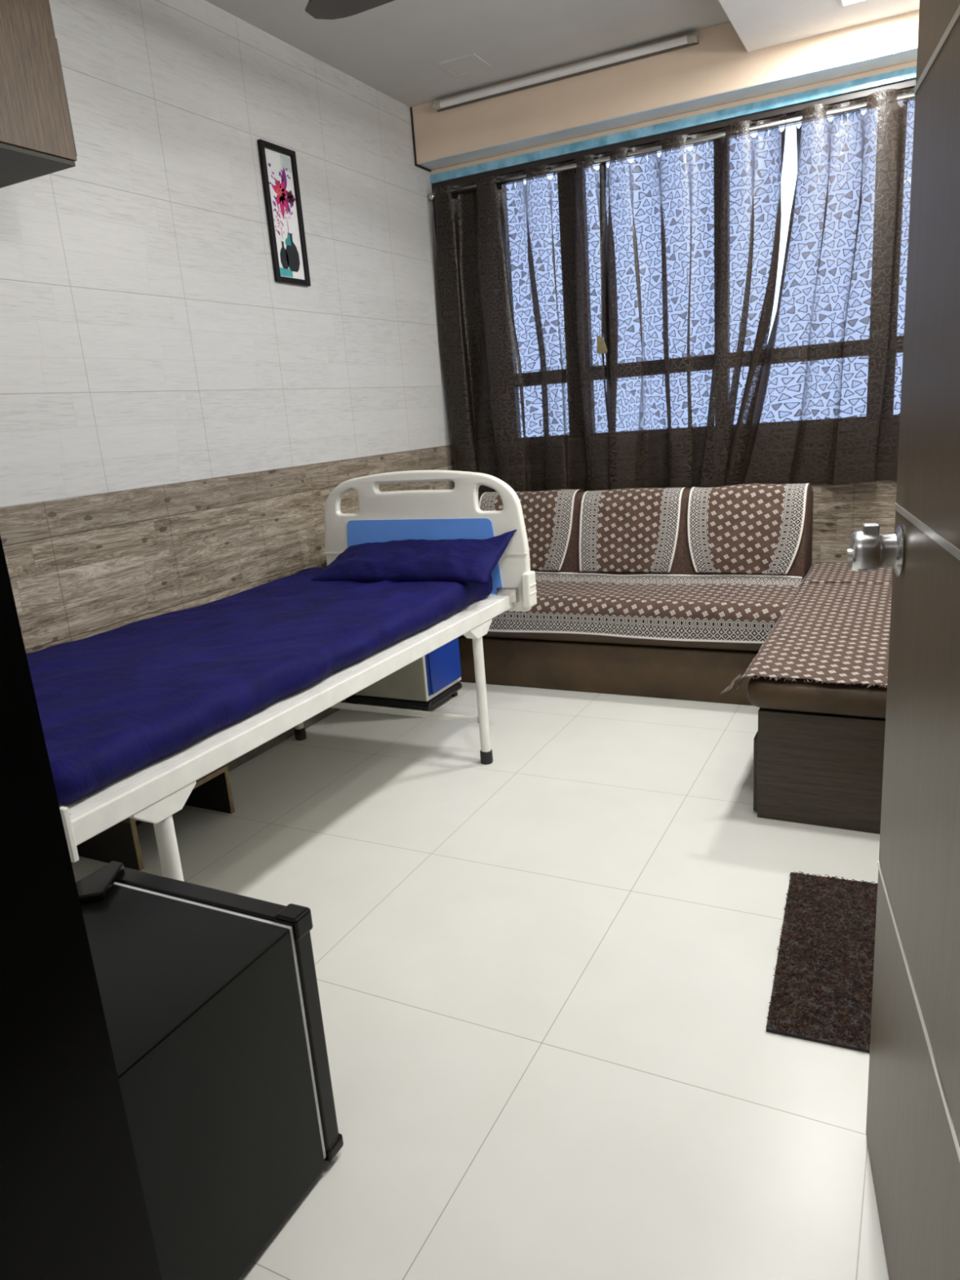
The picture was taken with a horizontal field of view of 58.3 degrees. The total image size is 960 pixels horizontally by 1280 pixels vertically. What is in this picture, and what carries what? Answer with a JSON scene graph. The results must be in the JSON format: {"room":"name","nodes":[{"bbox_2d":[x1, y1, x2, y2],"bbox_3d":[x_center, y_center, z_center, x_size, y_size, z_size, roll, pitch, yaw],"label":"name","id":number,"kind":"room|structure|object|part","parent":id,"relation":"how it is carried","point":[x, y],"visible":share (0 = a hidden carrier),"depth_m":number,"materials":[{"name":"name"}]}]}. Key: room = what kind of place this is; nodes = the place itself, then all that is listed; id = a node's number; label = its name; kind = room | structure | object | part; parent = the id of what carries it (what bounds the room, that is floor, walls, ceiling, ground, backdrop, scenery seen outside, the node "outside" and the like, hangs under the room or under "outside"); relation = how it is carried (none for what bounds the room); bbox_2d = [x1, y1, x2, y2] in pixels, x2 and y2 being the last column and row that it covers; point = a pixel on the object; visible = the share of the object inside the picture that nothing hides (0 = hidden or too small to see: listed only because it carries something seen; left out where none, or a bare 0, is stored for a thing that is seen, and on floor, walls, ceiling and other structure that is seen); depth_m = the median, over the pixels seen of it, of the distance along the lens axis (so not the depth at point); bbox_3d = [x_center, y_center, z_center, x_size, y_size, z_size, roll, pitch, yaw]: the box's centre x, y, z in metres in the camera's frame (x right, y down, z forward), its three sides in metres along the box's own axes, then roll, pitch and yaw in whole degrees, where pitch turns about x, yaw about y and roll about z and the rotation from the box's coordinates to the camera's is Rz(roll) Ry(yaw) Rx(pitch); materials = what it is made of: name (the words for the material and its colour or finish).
{"room":"hospital room","nodes":[
{"label":"hospital room","id":0,"kind":"room"},
{"bbox_2d":[0,0,454,653],"bbox_3d":[-1.057,-0.816,3.002,0.100,2.668,3.970,3,17,27],"label":"wall","id":1,"kind":"structure","parent":0,"point":[180,420],"depth_m":2.98,"materials":[{"name":"white tile"}]},
{"bbox_2d":[0,0,76,188],"bbox_3d":[-1.371,-1.431,1.814,0.349,0.695,0.816,3,17,27],"label":"upper cabinet","id":2,"kind":"object","parent":1,"relation":"attached to","point":[37,139],"visible":1,"depth_m":2.06,"materials":[{"name":"laminate"}]},
{"bbox_3d":[-1.350,-1.101,1.898,0.343,0.012,0.806,3,17,27],"label":"panel","id":3,"kind":"part","parent":2,"relation":"part of","materials":[{"name":"wood"}]},
{"bbox_2d":[76,698,351,856],"bbox_3d":[-0.898,0.429,3.332,0.008,0.074,3.709,3,17,27],"label":"baseboard","id":4,"kind":"structure","parent":1,"relation":"attached to","point":[232,765],"depth_m":3.47,"materials":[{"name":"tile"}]},
{"bbox_2d":[257,138,311,286],"bbox_3d":[-0.760,-1.655,3.363,0.018,0.496,0.208,3,17,27],"label":"framed picture","id":5,"kind":"object","parent":1,"relation":"attached to","point":[278,166],"visible":1,"depth_m":3.36,"materials":[{"name":"paper"}]},
{"bbox_2d":[264,147,304,279],"bbox_3d":[-0.765,-1.655,3.365,0.007,0.452,0.164,3,17,27],"label":"print","id":6,"kind":"object","parent":5,"relation":"attached to","point":[281,172],"depth_m":3.37,"materials":[{"name":"paper"}]},
{"bbox_2d":[409,106,431,172],"bbox_3d":[-0.288,-2.446,4.217,0.009,0.253,0.152,3,17,27],"label":"trim","id":7,"kind":"structure","parent":1,"relation":"attached to","point":[411,108],"depth_m":4.16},
{"bbox_2d":[204,0,730,106],"bbox_3d":[0.003,-1.778,0.892,3.798,0.100,6.130,3,17,27],"label":"ceiling","id":8,"kind":"structure","parent":0,"point":[395,48],"depth_m":3.39,"materials":[{"name":"paint"}]},
{"bbox_2d":[305,0,395,19],"bbox_3d":[-0.074,-1.944,2.313,1.033,0.288,1.166,3,17,27],"label":"ceiling fan","id":9,"kind":"object","parent":8,"relation":"hanging from","point":[317,9],"visible":1,"depth_m":2.56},
{"bbox_2d":[437,53,491,75],"bbox_3d":[-0.066,-2.450,3.671,0.170,0.004,0.168,3,17,27],"label":"ceiling access panel","id":10,"kind":"object","parent":8,"relation":"attached to","point":[469,63],"visible":1,"depth_m":3.67,"materials":[{"name":"beige paint"}]},
{"bbox_2d":[71,681,889,1279],"bbox_3d":[0.210,0.892,1.595,3.798,0.100,6.130,3,17,27],"label":"floor","id":11,"kind":"structure","parent":0,"point":[544,969],"depth_m":1.88,"materials":[{"name":"tile"}]},
{"bbox_2d":[77,764,235,871],"bbox_3d":[-1.038,0.542,2.759,0.264,0.168,0.405,3,17,27],"label":"rack","id":12,"kind":"object","parent":11,"relation":"on","point":[119,842],"visible":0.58,"depth_m":2.62,"materials":[{"name":"brown wood"}]},
{"bbox_2d":[75,861,343,1279],"bbox_3d":[-0.558,0.708,1.351,0.456,0.492,0.460,3,17,27],"label":"mini fridge","id":13,"kind":"object","parent":11,"relation":"on","point":[210,997],"visible":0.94,"depth_m":1.28,"materials":[{"name":"black metal"}]},
{"bbox_3d":[-0.468,0.649,1.527,0.451,0.444,0.039,3,17,27],"label":"door","id":14,"kind":"part","parent":13,"relation":"part of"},
{"bbox_2d":[58,470,537,881],"bbox_3d":[-0.674,0.107,2.593,1.006,1.038,1.978,3,17,27],"label":"hospital bed","id":15,"kind":"object","parent":11,"relation":"on","point":[157,790],"visible":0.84,"depth_m":2.99,"materials":[{"name":"white plastic"}]},
{"bbox_3d":[-0.742,0.351,1.554,0.016,0.106,0.012,3,17,27],"label":"plate","id":16,"kind":"part","parent":15,"relation":"part of","materials":[{"name":"white metal"}]},
{"bbox_3d":[-0.643,0.568,1.838,0.038,0.461,0.039,3,17,27],"label":"leg","id":17,"kind":"part","parent":15,"relation":"part of","materials":[{"name":"white metal"}]},
{"bbox_2d":[26,567,493,804],"bbox_3d":[-0.745,-0.001,2.571,0.894,0.124,1.872,3,17,27],"label":"mattress","id":18,"kind":"object","parent":15,"relation":"on","point":[113,704],"visible":0.9,"depth_m":2.24,"materials":[{"name":"blue fabric"}]},
{"bbox_2d":[311,528,516,584],"bbox_3d":[-0.254,-0.305,3.205,0.762,0.169,0.296,3,17,27],"label":"pillow","id":19,"kind":"object","parent":18,"relation":"on","point":[468,561],"visible":0.93,"depth_m":3.12,"materials":[{"name":"blue fabric"}]},
{"bbox_3d":[-0.325,0.104,2.393,0.030,0.051,1.925,3,17,27],"label":"rail","id":20,"kind":"part","parent":15,"relation":"part of","materials":[{"name":"white metal"}]},
{"bbox_3d":[-0.752,0.149,3.460,0.036,0.461,0.036,3,17,27],"label":"leg","id":21,"kind":"part","parent":15,"relation":"part of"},
{"bbox_3d":[-0.234,-0.321,3.345,0.699,0.296,0.007,3,17,27],"label":"blue panel","id":22,"kind":"part","parent":15,"relation":"part of","materials":[{"name":"plastic"}]},
{"bbox_3d":[-0.232,-0.387,3.343,0.910,0.534,0.034,3,17,27],"label":"headboard","id":23,"kind":"part","parent":15,"relation":"part of","materials":[{"name":"beige plastic"}]},
{"bbox_3d":[0.006,0.191,3.076,0.036,0.461,0.036,3,17,27],"label":"leg","id":24,"kind":"part","parent":15,"relation":"part of","materials":[{"name":"white metal"}]},
{"bbox_2d":[346,637,462,711],"bbox_3d":[-0.356,-0.059,3.797,0.434,0.700,0.316,3,17,27],"label":"locker","id":25,"kind":"object","parent":11,"relation":"on","point":[428,680],"visible":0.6,"depth_m":3.71,"materials":[{"name":"cream metal"},{"name":"blue plastic"},{"name":"black rubber"}]},
{"bbox_3d":[-0.180,-0.084,3.701,0.005,0.630,0.310,3,17,27],"label":"frame","id":26,"kind":"part","parent":25,"relation":"part of","materials":[{"name":"beige plastic"}]},
{"bbox_3d":[-0.163,0.002,3.721,0.016,0.408,0.260,3,17,27],"label":"door","id":27,"kind":"part","parent":25,"relation":"part of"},
{"bbox_2d":[457,484,813,705],"bbox_3d":[0.558,-0.261,4.050,1.861,0.823,0.760,3,17,27],"label":"sofa","id":28,"kind":"object","parent":11,"relation":"on","point":[698,672],"visible":0.19,"depth_m":3.76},
{"bbox_2d":[478,488,579,570],"bbox_3d":[0.242,-0.553,4.313,0.521,0.374,0.217,3,17,27],"label":"cover","id":29,"kind":"object","parent":28,"relation":"on","point":[548,515],"visible":0.61,"depth_m":4.21,"materials":[{"name":"brown fabric"}]},
{"bbox_2d":[461,633,761,652],"bbox_3d":[0.491,-0.130,3.961,1.836,0.179,0.480,3,17,27],"label":"seat cushion","id":30,"kind":"object","parent":28,"relation":"on","point":[545,640],"depth_m":3.72,"materials":[{"name":"brown fabric"}]},
{"bbox_2d":[578,487,688,572],"bbox_3d":[0.720,-0.523,4.073,0.487,0.372,0.216,3,17,27],"label":"cover","id":31,"kind":"object","parent":28,"relation":"on","point":[627,530],"visible":1,"depth_m":4.02,"materials":[{"name":"brown fabric"}]},
{"bbox_2d":[487,571,802,644],"bbox_3d":[0.469,-0.169,3.922,1.822,0.199,0.470,3,17,27],"label":"seat cover","id":32,"kind":"object","parent":28,"relation":"on","point":[710,609],"visible":0.66,"depth_m":3.66,"materials":[{"name":"brown fabric"}]},
{"bbox_3d":[0.624,-0.510,4.186,1.831,0.422,0.289,3,17,27],"label":"backrest","id":33,"kind":"part","parent":28,"relation":"part of","materials":[{"name":"brown fabric"}]},
{"bbox_2d":[686,483,810,574],"bbox_3d":[1.186,-0.498,3.835,0.507,0.375,0.218,3,17,27],"label":"cover","id":34,"kind":"object","parent":28,"relation":"on","point":[754,528],"visible":1,"depth_m":3.78,"materials":[{"name":"brown fabric"}]},
{"bbox_2d":[746,675,887,834],"bbox_3d":[1.431,0.110,3.141,0.591,0.440,1.765,3,17,27],"label":"bench","id":35,"kind":"object","parent":11,"relation":"on","point":[819,747],"visible":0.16,"depth_m":2.44,"materials":[{"name":"laminate"}]},
{"bbox_3d":[0.926,0.344,2.766,0.014,0.235,0.460,3,17,27],"label":"drawer","id":36,"kind":"part","parent":35,"relation":"part of","materials":[{"name":"laminate"}]},
{"bbox_2d":[720,562,893,693],"bbox_3d":[1.365,-0.085,3.079,0.639,0.069,1.730,3,17,27],"label":"cover","id":37,"kind":"object","parent":35,"relation":"on","point":[835,627],"visible":0.57,"depth_m":2.81,"materials":[{"name":"brown fabric"}]},
{"bbox_2d":[746,675,887,718],"bbox_3d":[1.418,-0.054,3.097,0.591,0.100,1.765,3,17,27],"label":"cushion","id":38,"kind":"object","parent":35,"relation":"on","point":[780,698],"depth_m":2.40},
{"bbox_2d":[765,871,877,1053],"bbox_3d":[0.870,0.696,1.908,0.398,0.018,0.630,2,16,24],"label":"doormat","id":39,"kind":"object","parent":11,"relation":"on","point":[822,992],"visible":0.56,"depth_m":1.89,"materials":[{"name":"brown carpet"}]},
{"bbox_2d":[412,9,919,565],"bbox_3d":[0.912,-1.236,4.018,2.448,2.668,0.250,3,17,27],"label":"wall","id":40,"kind":"structure","parent":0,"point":[839,511],"depth_m":3.74,"materials":[{"name":"beige paint"}]},
{"bbox_2d":[431,31,698,111],"bbox_3d":[0.335,-2.471,3.767,1.230,0.038,0.054,3,17,27],"label":"tube light","id":41,"kind":"object","parent":40,"relation":"attached to","point":[691,39],"visible":1,"depth_m":3.73,"materials":[{"name":"white plastic"}]},
{"bbox_2d":[431,101,441,111],"bbox_3d":[-0.198,-2.499,4.028,0.042,0.038,0.038,3,17,27],"label":"socket","id":42,"kind":"object","parent":41,"relation":"attached to","point":[437,106],"depth_m":4.02,"materials":[{"name":"white plastic"}]},
{"bbox_2d":[686,31,697,44],"bbox_3d":[0.860,-2.439,3.492,0.042,0.038,0.038,3,17,27],"label":"socket","id":43,"kind":"object","parent":41,"relation":"attached to","point":[691,38],"depth_m":3.48,"materials":[{"name":"white plastic"}]},
{"bbox_2d":[417,46,917,170],"bbox_3d":[0.812,-2.271,3.697,2.437,0.004,0.148,3,17,27],"label":"trim","id":44,"kind":"structure","parent":40,"relation":"attached to","point":[909,55],"depth_m":3.66,"materials":[{"name":"painted plaster"}]},
{"bbox_2d":[428,91,915,200],"bbox_3d":[0.829,-2.158,3.774,2.416,0.037,0.061,3,17,27],"label":"curtain rod","id":45,"kind":"object","parent":40,"relation":"attached to","point":[904,97],"visible":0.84,"depth_m":3.70,"materials":[{"name":"metal"}]},
{"bbox_2d":[432,154,609,494],"bbox_3d":[0.215,-1.486,4.265,0.926,1.518,0.098,3,17,27],"label":"window curtain","id":46,"kind":"object","parent":45,"relation":"hanging from","point":[522,268],"visible":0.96,"depth_m":4.25,"materials":[{"name":"fabric"}]},
{"bbox_2d":[599,112,786,489],"bbox_3d":[0.942,-1.447,3.902,0.830,1.519,0.095,3,17,27],"label":"window curtain","id":47,"kind":"object","parent":45,"relation":"hanging from","point":[693,237],"visible":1,"depth_m":3.89,"materials":[{"name":"fabric"}]},
{"bbox_2d":[738,87,915,485],"bbox_3d":[1.522,-1.415,3.608,0.967,1.517,0.087,3,17,27],"label":"window curtain","id":48,"kind":"object","parent":45,"relation":"hanging from","point":[827,410],"visible":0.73,"depth_m":3.62,"materials":[{"name":"fabric"}]},
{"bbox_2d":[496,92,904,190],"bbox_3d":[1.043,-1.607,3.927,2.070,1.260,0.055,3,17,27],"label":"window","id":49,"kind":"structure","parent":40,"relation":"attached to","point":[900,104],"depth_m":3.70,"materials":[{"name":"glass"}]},
{"bbox_2d":[718,0,919,52],"bbox_3d":[0.769,-1.990,1.917,0.879,0.124,3.080,3,17,27],"label":"ceiling","id":50,"kind":"structure","parent":0,"point":[759,24],"depth_m":3.16,"materials":[{"name":"white paint"}]},
{"bbox_2d":[839,0,867,7],"bbox_3d":[1.332,-2.245,2.977,0.170,0.006,0.170,3,17,27],"label":"recessed light","id":51,"kind":"object","parent":50,"relation":"in","point":[843,2],"visible":1,"depth_m":3.06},
{"bbox_2d":[842,0,861,4],"bbox_3d":[1.332,-2.246,2.976,0.152,0.004,0.152,3,17,27],"label":"diffuser","id":52,"kind":"object","parent":51,"relation":"attached to","point":[844,2],"depth_m":3.06,"materials":[{"name":"white plastic"}]},
{"bbox_3d":[-0.802,-0.242,0.746,2.448,2.668,0.260,3,17,27],"label":"doorway","id":53,"kind":"structure","parent":0,"visible":0},
{"bbox_2d":[0,535,161,1279],"bbox_3d":[-0.137,0.040,0.482,0.996,2.160,0.278,3,17,27],"label":"door frame","id":54,"kind":"structure","parent":53,"relation":"attached to","point":[73,1206],"depth_m":0.81,"materials":[{"name":"black wood"}]},
{"bbox_2d":[846,0,959,1279],"bbox_3d":[0.436,-0.057,0.797,0.102,2.089,0.871,0,15,17],"label":"door","id":55,"kind":"structure","parent":54,"relation":"attached to","point":[913,1120],"depth_m":0.99,"materials":[{"name":"laminate"}]},
{"bbox_3d":[0.532,-0.119,1.157,0.061,0.070,0.070,0,15,17],"label":"knob","id":56,"kind":"part","parent":55,"relation":"part of","materials":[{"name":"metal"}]}
]}

